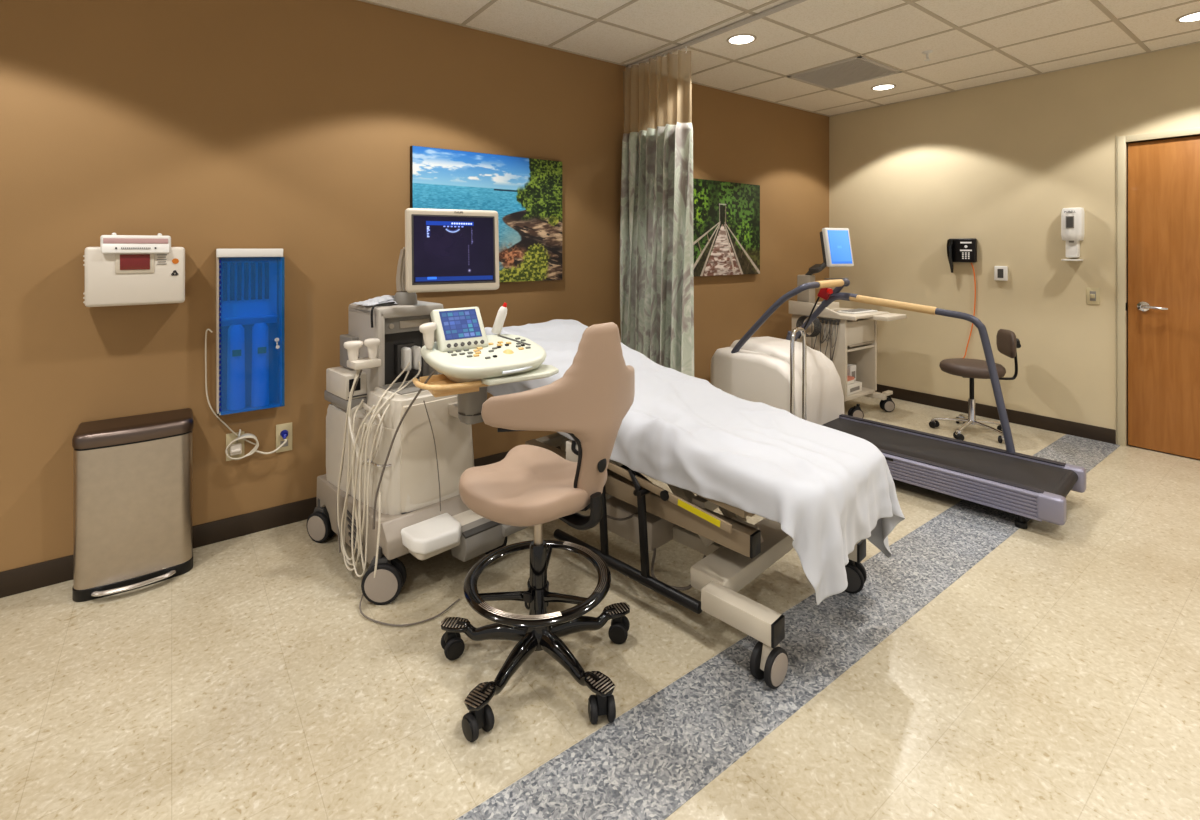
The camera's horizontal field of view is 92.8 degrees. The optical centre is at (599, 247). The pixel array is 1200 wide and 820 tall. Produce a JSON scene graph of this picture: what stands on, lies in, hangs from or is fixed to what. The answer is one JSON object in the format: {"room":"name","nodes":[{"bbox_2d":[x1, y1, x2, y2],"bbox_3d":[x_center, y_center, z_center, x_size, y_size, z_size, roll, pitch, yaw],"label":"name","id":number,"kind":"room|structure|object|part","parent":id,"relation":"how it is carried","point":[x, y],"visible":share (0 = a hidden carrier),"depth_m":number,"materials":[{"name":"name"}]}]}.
{"room":"medical examination room","nodes":[
{"label":"medical examination room","id":0,"kind":"room"},
{"bbox_2d":[0,0,828,571],"bbox_3d":[-1.064,-0.025,3.352,8.720,2.840,0.120,0,0,-37],"label":"wall","id":1,"kind":"structure","parent":0,"point":[291,126],"depth_m":2.85,"materials":[{"name":"brown paint"}]},
{"bbox_2d":[83,233,184,306],"bbox_3d":[-2.010,0.090,2.476,0.340,0.310,0.132,0,0,-37],"label":"sharps container","id":2,"kind":"object","parent":1,"relation":"attached to","point":[125,270],"visible":1,"depth_m":2.43,"materials":[{"name":"beige plastic"}]},
{"bbox_3d":[-1.988,-0.015,2.451,0.235,0.080,0.062,0,0,-37],"label":"flap lid","id":3,"kind":"part","parent":2,"relation":"part of","materials":[{"name":"white plastic"}]},
{"bbox_2d":[226,431,243,460],"bbox_3d":[-1.745,0.955,2.735,0.075,0.130,0.050,0,0,-37],"label":"wall outlet","id":4,"kind":"object","parent":1,"relation":"attached to","point":[236,450],"visible":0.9,"depth_m":2.74,"materials":[{"name":"beige plastic"}]},
{"bbox_2d":[205,329,286,459],"bbox_3d":[-1.698,0.696,2.750,0.337,0.638,0.035,0,0,-33],"label":"power cord","id":5,"kind":"object","parent":4,"relation":"attached to","point":[245,435],"visible":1,"depth_m":2.72,"materials":[{"name":"beige plastic"}]},
{"bbox_2d":[216,249,282,415],"bbox_3d":[-1.679,0.389,2.745,0.278,0.772,0.113,0,0,-37],"label":"upper cabinet","id":6,"kind":"object","parent":1,"relation":"attached to","point":[248,281],"visible":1,"depth_m":2.75,"materials":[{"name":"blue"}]},
{"bbox_3d":[-1.698,0.215,2.764,0.235,0.310,0.004,0,0,-37],"label":"panel","id":7,"kind":"part","parent":6,"relation":"part of","materials":[{"name":"blue"}]},
{"bbox_2d":[221,315,277,319],"bbox_3d":[-1.695,0.335,2.760,0.235,0.008,0.050,0,0,-37],"label":"shelf","id":8,"kind":"object","parent":6,"relation":"attached to","point":[223,317],"depth_m":2.76,"materials":[{"name":"blue"}]},
{"bbox_2d":[0,446,560,597],"bbox_3d":[-1.086,1.344,3.256,8.570,0.102,0.011,0,0,-37],"label":"baseboard","id":9,"kind":"structure","parent":1,"relation":"attached to","point":[46,573],"depth_m":2.70,"materials":[{"name":"brown plastic"}]},
{"bbox_2d":[276,422,291,452],"bbox_3d":[-1.579,0.955,2.860,0.073,0.140,0.049,0,0,-37],"label":"wall outlet","id":10,"kind":"object","parent":1,"relation":"attached to","point":[283,431],"visible":0.92,"depth_m":2.87,"materials":[{"name":"beige plastic"}]},
{"bbox_2d":[280,440,287,446],"bbox_3d":[-1.590,0.985,2.875,0.034,0.030,0.001,0,0,-37],"label":"plug","id":11,"kind":"object","parent":10,"relation":"attached to","point":[281,441],"depth_m":2.87,"materials":[{"name":"grey plastic"}]},
{"bbox_2d":[410,146,561,282],"bbox_3d":[-0.668,-0.182,3.547,1.012,0.795,0.039,0,0,-37],"label":"print","id":12,"kind":"object","parent":1,"relation":"attached to","point":[525,193],"visible":0.68,"depth_m":3.59,"materials":[{"name":"multicoloured paper"}]},
{"bbox_2d":[693,178,759,276],"bbox_3d":[1.013,-0.165,4.808,1.010,0.790,0.039,0,0,-37],"label":"print","id":13,"kind":"object","parent":1,"relation":"attached to","point":[726,215],"visible":0.83,"depth_m":4.82,"materials":[{"name":"green paper"}]},
{"bbox_2d":[0,396,1199,819],"bbox_3d":[0.705,1.445,1.035,8.770,0.100,6.010,0,0,-37],"label":"floor","id":14,"kind":"structure","parent":0,"point":[1057,677],"depth_m":1.82,"materials":[{"name":"beige tile"}]},
{"bbox_2d":[72,408,192,601],"bbox_3d":[-1.954,1.067,2.405,0.392,0.657,0.298,0,0,-37],"label":"step trash can","id":15,"kind":"object","parent":14,"relation":"on","point":[132,475],"visible":1,"depth_m":2.33,"materials":[{"name":"metal"}]},
{"bbox_3d":[-1.971,0.765,2.428,0.392,0.055,0.239,0,0,-37],"label":"lid","id":16,"kind":"part","parent":15,"relation":"part of","materials":[{"name":"grey metal"}]},
{"bbox_2d":[306,208,558,625],"bbox_3d":[-0.792,0.609,2.575,1.145,1.572,0.756,0,0,45],"label":"machine","id":17,"kind":"object","parent":14,"relation":"on","point":[399,442],"visible":0.97,"depth_m":2.45,"materials":[{"name":"beige plastic"}]},
{"bbox_2d":[324,390,366,409],"bbox_3d":[-1.159,0.710,2.741,0.280,0.050,0.220,0,0,45],"label":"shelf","id":18,"kind":"object","parent":17,"relation":"attached to","point":[338,401],"depth_m":2.62,"materials":[{"name":"grey plastic"}]},
{"bbox_2d":[343,341,362,361],"bbox_3d":[-1.082,0.469,2.506,0.081,0.120,0.051,0,0,-27],"label":"probe","id":19,"kind":"object","parent":17,"relation":"hanging from","point":[352,347],"visible":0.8,"depth_m":2.49,"materials":[{"name":"beige plastic"}]},
{"bbox_3d":[-0.991,0.799,2.425,0.257,0.231,0.087,0,0,45],"label":"handle","id":20,"kind":"part","parent":17,"relation":"part of","materials":[{"name":"beige"}]},
{"bbox_2d":[364,338,379,358],"bbox_3d":[-1.013,0.464,2.547,0.051,0.120,0.081,0,0,43],"label":"probe","id":21,"kind":"object","parent":17,"relation":"hanging from","point":[372,344],"visible":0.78,"depth_m":2.53,"materials":[{"name":"beige plastic"}]},
{"bbox_2d":[351,295,396,305],"bbox_3d":[-1.049,0.247,2.711,0.167,0.036,0.201,0,0,43],"label":"folded cloth","id":22,"kind":"object","parent":17,"relation":"on","point":[385,298],"visible":0.91,"depth_m":2.67,"materials":[{"name":"grey fabric"}]},
{"bbox_2d":[371,302,394,327],"bbox_3d":[-0.995,0.304,2.631,0.016,0.103,0.183,0,0,17],"label":"cord","id":23,"kind":"object","parent":17,"relation":"on","point":[386,303],"visible":1,"depth_m":2.56,"materials":[{"name":"black plastic"}]},
{"bbox_3d":[-0.860,0.101,2.700,0.257,0.228,0.080,0,0,30],"label":"monitor arm","id":24,"kind":"part","parent":17,"relation":"part of","materials":[{"name":"beige plastic"}]},
{"bbox_2d":[419,322,436,349],"bbox_3d":[-0.694,0.364,2.304,0.051,0.122,0.080,0,0,27],"label":"probe","id":25,"kind":"object","parent":17,"relation":"on","point":[428,329],"visible":0.97,"depth_m":2.29,"materials":[{"name":"beige plastic"}]},
{"bbox_3d":[-0.678,1.160,2.321,0.192,0.060,0.219,0,0,45],"label":"foot plate","id":26,"kind":"part","parent":17,"relation":"part of","materials":[{"name":"white plastic"}]},
{"bbox_3d":[-0.697,0.877,2.467,0.063,0.435,0.344,0,0,45],"label":"door panel","id":27,"kind":"part","parent":17,"relation":"part of","materials":[{"name":"beige plastic"}]},
{"bbox_2d":[405,208,498,292],"bbox_3d":[-0.681,0.010,2.627,0.204,0.375,0.416,0,0,45],"label":"monitor","id":28,"kind":"object","parent":17,"relation":"on","point":[446,249],"depth_m":2.59,"materials":[{"name":"beige plastic"}]},
{"bbox_3d":[-0.621,0.705,2.504,0.180,0.050,0.080,0,0,45],"label":"console arm","id":29,"kind":"part","parent":17,"relation":"part of","materials":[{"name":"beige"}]},
{"bbox_3d":[-0.591,0.343,2.405,0.215,0.174,0.123,0,0,-39],"label":"touch panel","id":30,"kind":"part","parent":17,"relation":"part of","materials":[{"name":"white"}]},
{"bbox_2d":[412,374,540,396],"bbox_3d":[-0.478,0.544,2.366,0.263,0.058,0.556,0,0,45],"label":"wooden tray","id":31,"kind":"object","parent":17,"relation":"on","point":[439,385],"depth_m":2.24,"materials":[{"name":"brown wood"}]},
{"bbox_3d":[-0.485,1.173,2.399,0.030,0.019,0.200,0,0,45],"label":"foot rest trim","id":32,"kind":"part","parent":17,"relation":"part of","materials":[{"name":"grey rubber"}]},
{"bbox_2d":[492,302,506,333],"bbox_3d":[-0.459,0.322,2.607,0.072,0.146,0.038,0,0,-12],"label":"bottle","id":33,"kind":"object","parent":17,"relation":"on","point":[502,312],"visible":1,"depth_m":2.59,"materials":[{"name":"white plastic"}]},
{"bbox_2d":[481,364,558,385],"bbox_3d":[-0.359,0.523,2.392,0.269,0.020,0.368,0,0,45],"label":"handle","id":34,"kind":"object","parent":17,"relation":"on","point":[542,371],"depth_m":2.30,"materials":[{"name":"white plastic"}]},
{"bbox_2d":[440,322,634,741],"bbox_3d":[-0.232,0.816,1.907,0.650,1.158,0.667,0,0,13],"label":"chair","id":35,"kind":"object","parent":14,"relation":"on","point":[532,485],"visible":1,"depth_m":1.77,"materials":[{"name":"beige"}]},
{"bbox_3d":[-0.387,1.298,1.941,0.328,0.078,0.067,0,0,10],"label":"arm","id":36,"kind":"part","parent":35,"relation":"part of","materials":[{"name":"black plastic"}]},
{"bbox_3d":[-0.293,1.298,1.746,0.067,0.078,0.328,0,0,28],"label":"arm","id":37,"kind":"part","parent":35,"relation":"part of","materials":[{"name":"black"}]},
{"bbox_3d":[-0.209,0.787,1.898,0.405,0.123,0.435,0,0,31],"label":"seat","id":38,"kind":"part","parent":35,"relation":"part of","materials":[{"name":"beige plastic"}]},
{"bbox_3d":[-0.046,0.523,1.845,0.204,0.573,0.670,0,0,43],"label":"backrest","id":39,"kind":"part","parent":35,"relation":"part of","materials":[{"name":"beige plastic"}]},
{"bbox_3d":[-0.079,1.298,1.776,0.067,0.078,0.328,0,0,-44],"label":"arm","id":40,"kind":"part","parent":35,"relation":"part of","materials":[{"name":"black"}]},
{"bbox_3d":[-0.041,1.298,1.988,0.328,0.078,0.067,0,0,-26],"label":"arm","id":41,"kind":"part","parent":35,"relation":"part of","materials":[{"name":"black plastic"}]},
{"bbox_3d":[0.007,0.680,1.796,0.012,0.052,0.040,0,0,41],"label":"adjust knob","id":42,"kind":"part","parent":35,"relation":"part of","materials":[{"name":"black plastic"}]},
{"bbox_2d":[525,432,866,688],"bbox_3d":[0.239,0.927,2.625,0.797,0.936,1.805,0,0,-45],"label":"bed","id":43,"kind":"object","parent":14,"relation":"on","point":[636,509],"visible":0.34,"depth_m":2.17,"materials":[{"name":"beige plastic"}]},
{"bbox_3d":[-0.118,1.085,2.852,0.050,0.253,0.222,0,0,-45],"label":"lift arm","id":44,"kind":"part","parent":43,"relation":"part of","materials":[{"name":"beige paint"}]},
{"bbox_3d":[-0.089,0.859,2.444,0.031,0.054,0.097,0,0,-45],"label":"grab handle","id":45,"kind":"part","parent":43,"relation":"part of","materials":[{"name":"black plastic"}]},
{"bbox_3d":[0.013,1.115,2.368,0.025,0.322,0.061,0,0,-45],"label":"post","id":46,"kind":"part","parent":43,"relation":"part of","materials":[{"name":"black plastic"}]},
{"bbox_3d":[0.168,1.115,2.212,0.025,0.322,0.061,0,0,-45],"label":"post","id":47,"kind":"part","parent":43,"relation":"part of","materials":[{"name":"black plastic"}]},
{"bbox_3d":[0.241,0.920,2.123,0.013,0.036,0.036,0,0,-45],"label":"rail knob","id":48,"kind":"part","parent":43,"relation":"part of","materials":[{"name":"black plastic"}]},
{"bbox_3d":[0.176,0.910,2.199,0.012,0.109,0.762,0,0,-45],"label":"accessory rail","id":49,"kind":"part","parent":43,"relation":"part of","materials":[{"name":"brown metal"}]},
{"bbox_3d":[0.383,1.075,2.349,0.050,0.238,0.238,0,0,-45],"label":"lift arm","id":50,"kind":"part","parent":43,"relation":"part of","materials":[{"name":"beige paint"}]},
{"bbox_2d":[484,319,904,604],"bbox_3d":[0.263,0.822,2.631,0.805,0.809,1.934,0,0,-45],"label":"sheet","id":51,"kind":"object","parent":43,"relation":"on","point":[830,490],"visible":0.77,"depth_m":2.10,"materials":[{"name":"white fabric"}]},
{"bbox_3d":[0.525,1.075,2.490,0.050,0.238,0.238,0,0,-45],"label":"lift arm","id":52,"kind":"part","parent":43,"relation":"part of","materials":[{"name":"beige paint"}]},
{"bbox_2d":[456,434,1119,819],"bbox_3d":[0.165,1.394,1.589,8.570,0.001,0.305,0,0,-37],"label":"floor strip","id":53,"kind":"object","parent":14,"relation":"in","point":[654,757],"depth_m":1.77,"materials":[{"name":"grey tile"}]},
{"bbox_2d":[790,327,805,419],"bbox_3d":[1.269,0.940,3.379,0.319,0.911,0.294,0,0,43],"label":"step stool","id":54,"kind":"object","parent":14,"relation":"on","point":[793,334],"visible":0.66,"depth_m":3.50,"materials":[{"name":"silver metal"}]},
{"bbox_2d":[789,228,906,417],"bbox_3d":[2.079,0.612,4.897,0.717,1.567,0.739,0,0,-37],"label":"cart","id":55,"kind":"object","parent":14,"relation":"on","point":[844,336],"visible":0.82,"depth_m":4.84,"materials":[{"name":"beige plastic"}]},
{"bbox_3d":[1.796,0.365,4.972,0.100,0.260,0.120,0,0,-37],"label":"monitor post","id":56,"kind":"part","parent":55,"relation":"part of","materials":[{"name":"beige plastic"}]},
{"bbox_3d":[1.859,0.186,4.904,0.116,0.152,0.192,0,0,-37],"label":"monitor arm","id":57,"kind":"part","parent":55,"relation":"part of","materials":[{"name":"grey plastic"}]},
{"bbox_3d":[1.844,0.900,4.821,0.035,0.650,0.500,0,0,-37],"label":"panel","id":58,"kind":"part","parent":55,"relation":"part of","materials":[{"name":"beige plastic"}]},
{"bbox_2d":[822,228,853,266],"bbox_3d":[2.038,-0.005,4.891,0.285,0.334,0.156,0,0,-37],"label":"monitor","id":59,"kind":"object","parent":55,"relation":"on","point":[836,243],"depth_m":4.86,"materials":[{"name":"white plastic"}]},
{"bbox_2d":[789,300,888,320],"bbox_3d":[2.069,0.518,4.933,0.590,0.115,0.610,0,0,-37],"label":"countertop","id":60,"kind":"structure","parent":55,"relation":"on","point":[795,307],"depth_m":4.84,"materials":[{"name":"beige plastic"}]},
{"bbox_2d":[847,381,861,395],"bbox_3d":[2.047,1.177,4.871,0.260,0.075,0.262,0,0,-40],"label":"carton","id":61,"kind":"object","parent":55,"relation":"on","point":[855,387],"visible":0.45,"depth_m":4.77,"materials":[{"name":"white cardboard"}]},
{"bbox_2d":[847,376,853,384],"bbox_3d":[2.026,1.111,4.832,0.160,0.051,0.180,0,0,-40],"label":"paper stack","id":62,"kind":"object","parent":61,"relation":"on","point":[850,379],"visible":0.29,"depth_m":4.78,"materials":[{"name":"white"}]},
{"bbox_2d":[847,363,855,380],"bbox_3d":[2.105,1.069,4.952,0.090,0.135,0.203,0,0,-35],"label":"box","id":63,"kind":"object","parent":61,"relation":"on","point":[851,368],"visible":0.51,"depth_m":4.87,"materials":[{"name":"white cardboard"}]},
{"bbox_2d":[844,387,874,401],"bbox_3d":[2.029,1.230,4.965,0.485,0.030,0.490,0,0,-37],"label":"shelf","id":64,"kind":"object","parent":55,"relation":"attached to","point":[870,391],"depth_m":4.81,"materials":[{"name":"beige plastic"}]},
{"bbox_2d":[847,344,873,351],"bbox_3d":[2.037,0.840,4.959,0.440,0.020,0.470,0,0,-37],"label":"shelf","id":65,"kind":"object","parent":55,"relation":"attached to","point":[863,346],"depth_m":4.79,"materials":[{"name":"beige plastic"}]},
{"bbox_3d":[2.045,0.700,4.949,0.430,0.190,0.455,0,0,-37],"label":"drawer","id":66,"kind":"part","parent":55,"relation":"part of","materials":[{"name":"beige plastic"}]},
{"bbox_3d":[2.186,0.802,4.769,0.380,0.015,0.012,0,0,-37],"label":"drawer pull","id":67,"kind":"part","parent":55,"relation":"part of","materials":[{"name":"beige"}]},
{"bbox_3d":[2.222,0.900,5.104,0.030,0.650,0.500,0,0,-37],"label":"panel","id":68,"kind":"part","parent":55,"relation":"part of","materials":[{"name":"beige plastic"}]},
{"bbox_2d":[863,313,906,320],"bbox_3d":[2.388,0.578,4.816,0.320,0.035,0.240,0,0,-37],"label":"tray","id":69,"kind":"object","parent":55,"relation":"on","point":[875,316],"depth_m":4.74,"materials":[{"name":"beige plastic"}]},
{"bbox_2d":[711,279,1085,528],"bbox_3d":[1.734,0.806,3.674,0.650,1.177,2.065,0,0,-42],"label":"treadmill","id":70,"kind":"object","parent":14,"relation":"on","point":[754,369],"visible":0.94,"depth_m":3.56,"materials":[{"name":"grey"}]},
{"bbox_2d":[711,336,843,424],"bbox_3d":[1.289,0.998,4.176,0.700,0.635,0.772,0,0,-37],"label":"hood","id":71,"kind":"object","parent":70,"relation":"attached to","point":[757,369],"depth_m":3.97,"materials":[{"name":"white plastic"}]},
{"bbox_2d":[798,297,819,338],"bbox_3d":[1.562,0.499,4.191,0.216,0.357,0.080,0,0,33],"label":"cable","id":72,"kind":"object","parent":70,"relation":"attached to","point":[813,315],"depth_m":4.23,"materials":[{"name":"plastic"}]},
{"bbox_3d":[1.688,0.709,3.727,0.626,0.981,1.578,0,0,-42],"label":"handrail","id":73,"kind":"part","parent":70,"relation":"part of","materials":[{"name":"grey metal"}]},
{"bbox_3d":[1.940,1.260,3.849,0.071,0.130,1.880,0,0,-42],"label":"rail","id":74,"kind":"part","parent":70,"relation":"part of","materials":[{"name":"grey"}]},
{"bbox_3d":[1.537,1.260,3.488,0.071,0.130,1.880,0,0,-42],"label":"rail","id":75,"kind":"part","parent":70,"relation":"part of","materials":[{"name":"grey metal"}]},
{"bbox_2d":[929,329,1020,442],"bbox_3d":[2.821,1.002,4.309,0.581,0.785,0.513,0,0,18],"label":"stool","id":76,"kind":"object","parent":14,"relation":"on","point":[1007,343],"visible":0.82,"depth_m":4.22,"materials":[{"name":"brown leather"}]},
{"bbox_3d":[2.695,1.313,4.373,0.237,0.048,0.038,0,0,35],"label":"arm","id":77,"kind":"part","parent":76,"relation":"part of","materials":[{"name":"silver metal"}]},
{"bbox_3d":[2.700,1.313,4.220,0.237,0.048,0.038,0,0,-39],"label":"arm","id":78,"kind":"part","parent":76,"relation":"part of","materials":[{"name":"silver metal"}]},
{"bbox_3d":[2.800,1.048,4.300,0.030,0.195,0.030,0,0,18],"label":"gas rod","id":79,"kind":"part","parent":76,"relation":"part of","materials":[{"name":"black plastic"}]},
{"bbox_3d":[2.800,0.901,4.300,0.420,0.088,0.420,0,0,18],"label":"seat","id":80,"kind":"part","parent":76,"relation":"part of","materials":[{"name":"brown leather"}]},
{"bbox_3d":[2.842,1.313,4.179,0.038,0.048,0.237,0,0,-19],"label":"arm","id":81,"kind":"part","parent":76,"relation":"part of","materials":[{"name":"silver metal"}]},
{"bbox_3d":[2.928,1.313,4.303,0.237,0.048,0.038,0,0,-1],"label":"arm","id":82,"kind":"part","parent":76,"relation":"part of","materials":[{"name":"silver metal"}]},
{"bbox_3d":[3.022,0.705,4.227,0.062,0.190,0.330,0,0,18],"label":"backrest","id":83,"kind":"part","parent":76,"relation":"part of","materials":[{"name":"brown leather"}]},
{"bbox_2d":[368,0,1199,115],"bbox_3d":[0.685,-1.370,1.020,8.720,0.050,6.010,0,0,-37],"label":"ceiling","id":84,"kind":"structure","parent":0,"point":[672,20],"depth_m":3.56,"materials":[{"name":"tile"}]},
{"bbox_2d":[626,0,806,70],"bbox_3d":[1.962,-1.330,1.884,0.040,0.030,5.860,0,0,-37],"label":"track","id":85,"kind":"object","parent":84,"relation":"attached to","point":[792,2],"visible":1,"depth_m":3.50,"materials":[{"name":"beige metal"}]},
{"bbox_2d":[620,46,693,376],"bbox_3d":[0.357,-0.126,3.928,0.210,2.402,0.631,0,0,-37],"label":"privacy curtain","id":86,"kind":"object","parent":85,"relation":"hanging from","point":[657,246],"visible":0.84,"depth_m":3.82,"materials":[{"name":"grey fabric"}]},
{"bbox_2d":[727,34,756,44],"bbox_3d":[0.911,-1.343,3.677,0.188,0.008,0.188,0,0,-37],"label":"recessed light","id":87,"kind":"object","parent":84,"relation":"in","point":[739,39],"visible":1,"depth_m":3.68,"materials":[{"name":"white glass"}]},
{"bbox_2d":[358,0,1199,116],"bbox_3d":[0.670,-1.343,0.915,8.570,0.006,5.860,0,0,-37],"label":"grid","id":88,"kind":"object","parent":84,"relation":"attached to","point":[1096,3],"depth_m":3.69,"materials":[{"name":"beige paint"}]},
{"bbox_2d":[787,56,901,89],"bbox_3d":[1.879,-1.339,4.403,0.600,0.012,0.600,0,0,-37],"label":"ceiling vent","id":89,"kind":"object","parent":84,"relation":"in","point":[858,69],"visible":1,"depth_m":4.37,"materials":[{"name":"grey metal"}]},
{"bbox_2d":[871,84,895,90],"bbox_3d":[2.367,-1.343,4.769,0.188,0.008,0.188,0,0,-37],"label":"recessed light","id":90,"kind":"object","parent":84,"relation":"in","point":[880,87],"visible":1,"depth_m":4.77,"materials":[{"name":"white glass"}]},
{"bbox_2d":[922,50,932,60],"bbox_3d":[2.245,-1.316,3.915,0.068,0.058,0.068,0,0,-37],"label":"sprinkler head","id":91,"kind":"object","parent":84,"relation":"attached to","point":[927,52],"visible":1,"depth_m":3.91},
{"bbox_2d":[1176,11,1199,22],"bbox_3d":[3.465,-1.343,3.305,0.188,0.008,0.188,0,0,-37],"label":"recessed light","id":92,"kind":"object","parent":84,"relation":"in","point":[1194,16],"visible":1,"depth_m":3.33,"materials":[{"name":"white glass"}]},
{"bbox_2d":[829,43,1199,444],"bbox_3d":[4.146,-0.025,3.522,0.120,2.840,5.860,0,0,-37],"label":"wall","id":93,"kind":"structure","parent":0,"point":[998,165],"depth_m":4.58,"materials":[{"name":"beige paint"}]},
{"bbox_2d":[947,238,976,272],"bbox_3d":[3.042,0.065,4.809,0.097,0.291,0.210,0,0,-37],"label":"wall phone","id":94,"kind":"object","parent":93,"relation":"attached to","point":[958,250],"visible":1,"depth_m":4.81,"materials":[{"name":"black plastic"}]},
{"bbox_2d":[963,263,975,357],"bbox_3d":[3.075,0.541,4.811,0.020,0.835,0.156,0,0,-42],"label":"cable","id":95,"kind":"object","parent":94,"relation":"hanging from","point":[971,263],"visible":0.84,"depth_m":4.76,"materials":[{"name":"orange plastic"}]},
{"bbox_2d":[875,384,1115,443],"bbox_3d":[3.004,1.344,4.938,0.011,0.102,2.206,0,0,-37],"label":"baseboard","id":96,"kind":"structure","parent":93,"relation":"attached to","point":[1097,433],"depth_m":4.54,"materials":[{"name":"brown plastic"}]},
{"bbox_2d":[994,266,1007,280],"bbox_3d":[3.238,0.205,4.609,0.028,0.118,0.090,0,0,-37],"label":"thermostat","id":97,"kind":"object","parent":93,"relation":"attached to","point":[1000,272],"visible":1,"depth_m":4.60,"materials":[{"name":"white plastic"}]},
{"bbox_2d":[1061,207,1083,260],"bbox_3d":[3.484,-0.101,4.217,0.105,0.392,0.122,0,0,-37],"label":"dispenser","id":98,"kind":"object","parent":93,"relation":"attached to","point":[1072,219],"visible":1,"depth_m":4.19,"materials":[{"name":"white plastic"}]},
{"bbox_2d":[1061,241,1082,260],"bbox_3d":[3.484,0.018,4.217,0.105,0.155,0.110,0,0,-37],"label":"drip tray","id":99,"kind":"object","parent":98,"relation":"on","point":[1072,247],"depth_m":4.21,"materials":[{"name":"white plastic"}]},
{"bbox_2d":[1086,288,1099,304],"bbox_3d":[3.586,0.350,4.154,0.018,0.118,0.075,0,0,-37],"label":"light switch","id":100,"kind":"object","parent":93,"relation":"attached to","point":[1092,294],"visible":1,"depth_m":4.15,"materials":[{"name":"beige plastic"}]},
{"bbox_2d":[1115,136,1116,443],"bbox_3d":[3.666,0.297,4.056,0.008,2.185,0.008,0,0,-37],"label":"trim","id":101,"kind":"structure","parent":93,"relation":"attached to","point":[1115,136],"depth_m":4.05,"materials":[{"name":"beige paint"}]},
{"bbox_2d":[1117,127,1199,445],"bbox_3d":[4.021,0.303,3.677,0.134,2.183,1.018,0,0,-37],"label":"trim","id":102,"kind":"structure","parent":93,"relation":"attached to","point":[1122,282],"depth_m":4.02,"materials":[{"name":"beige paint"}]},
{"bbox_2d":[1126,136,1199,458],"bbox_3d":[4.000,0.321,3.661,0.147,2.148,0.948,0,0,-37],"label":"door","id":103,"kind":"structure","parent":93,"relation":"in","point":[1164,175],"depth_m":3.87,"materials":[{"name":"brown wood"}]},
{"bbox_3d":[3.770,0.405,3.901,0.067,0.070,0.163,0,0,-37],"label":"handle","id":104,"kind":"part","parent":103,"relation":"part of","materials":[{"name":"silver metal"}]}
]}

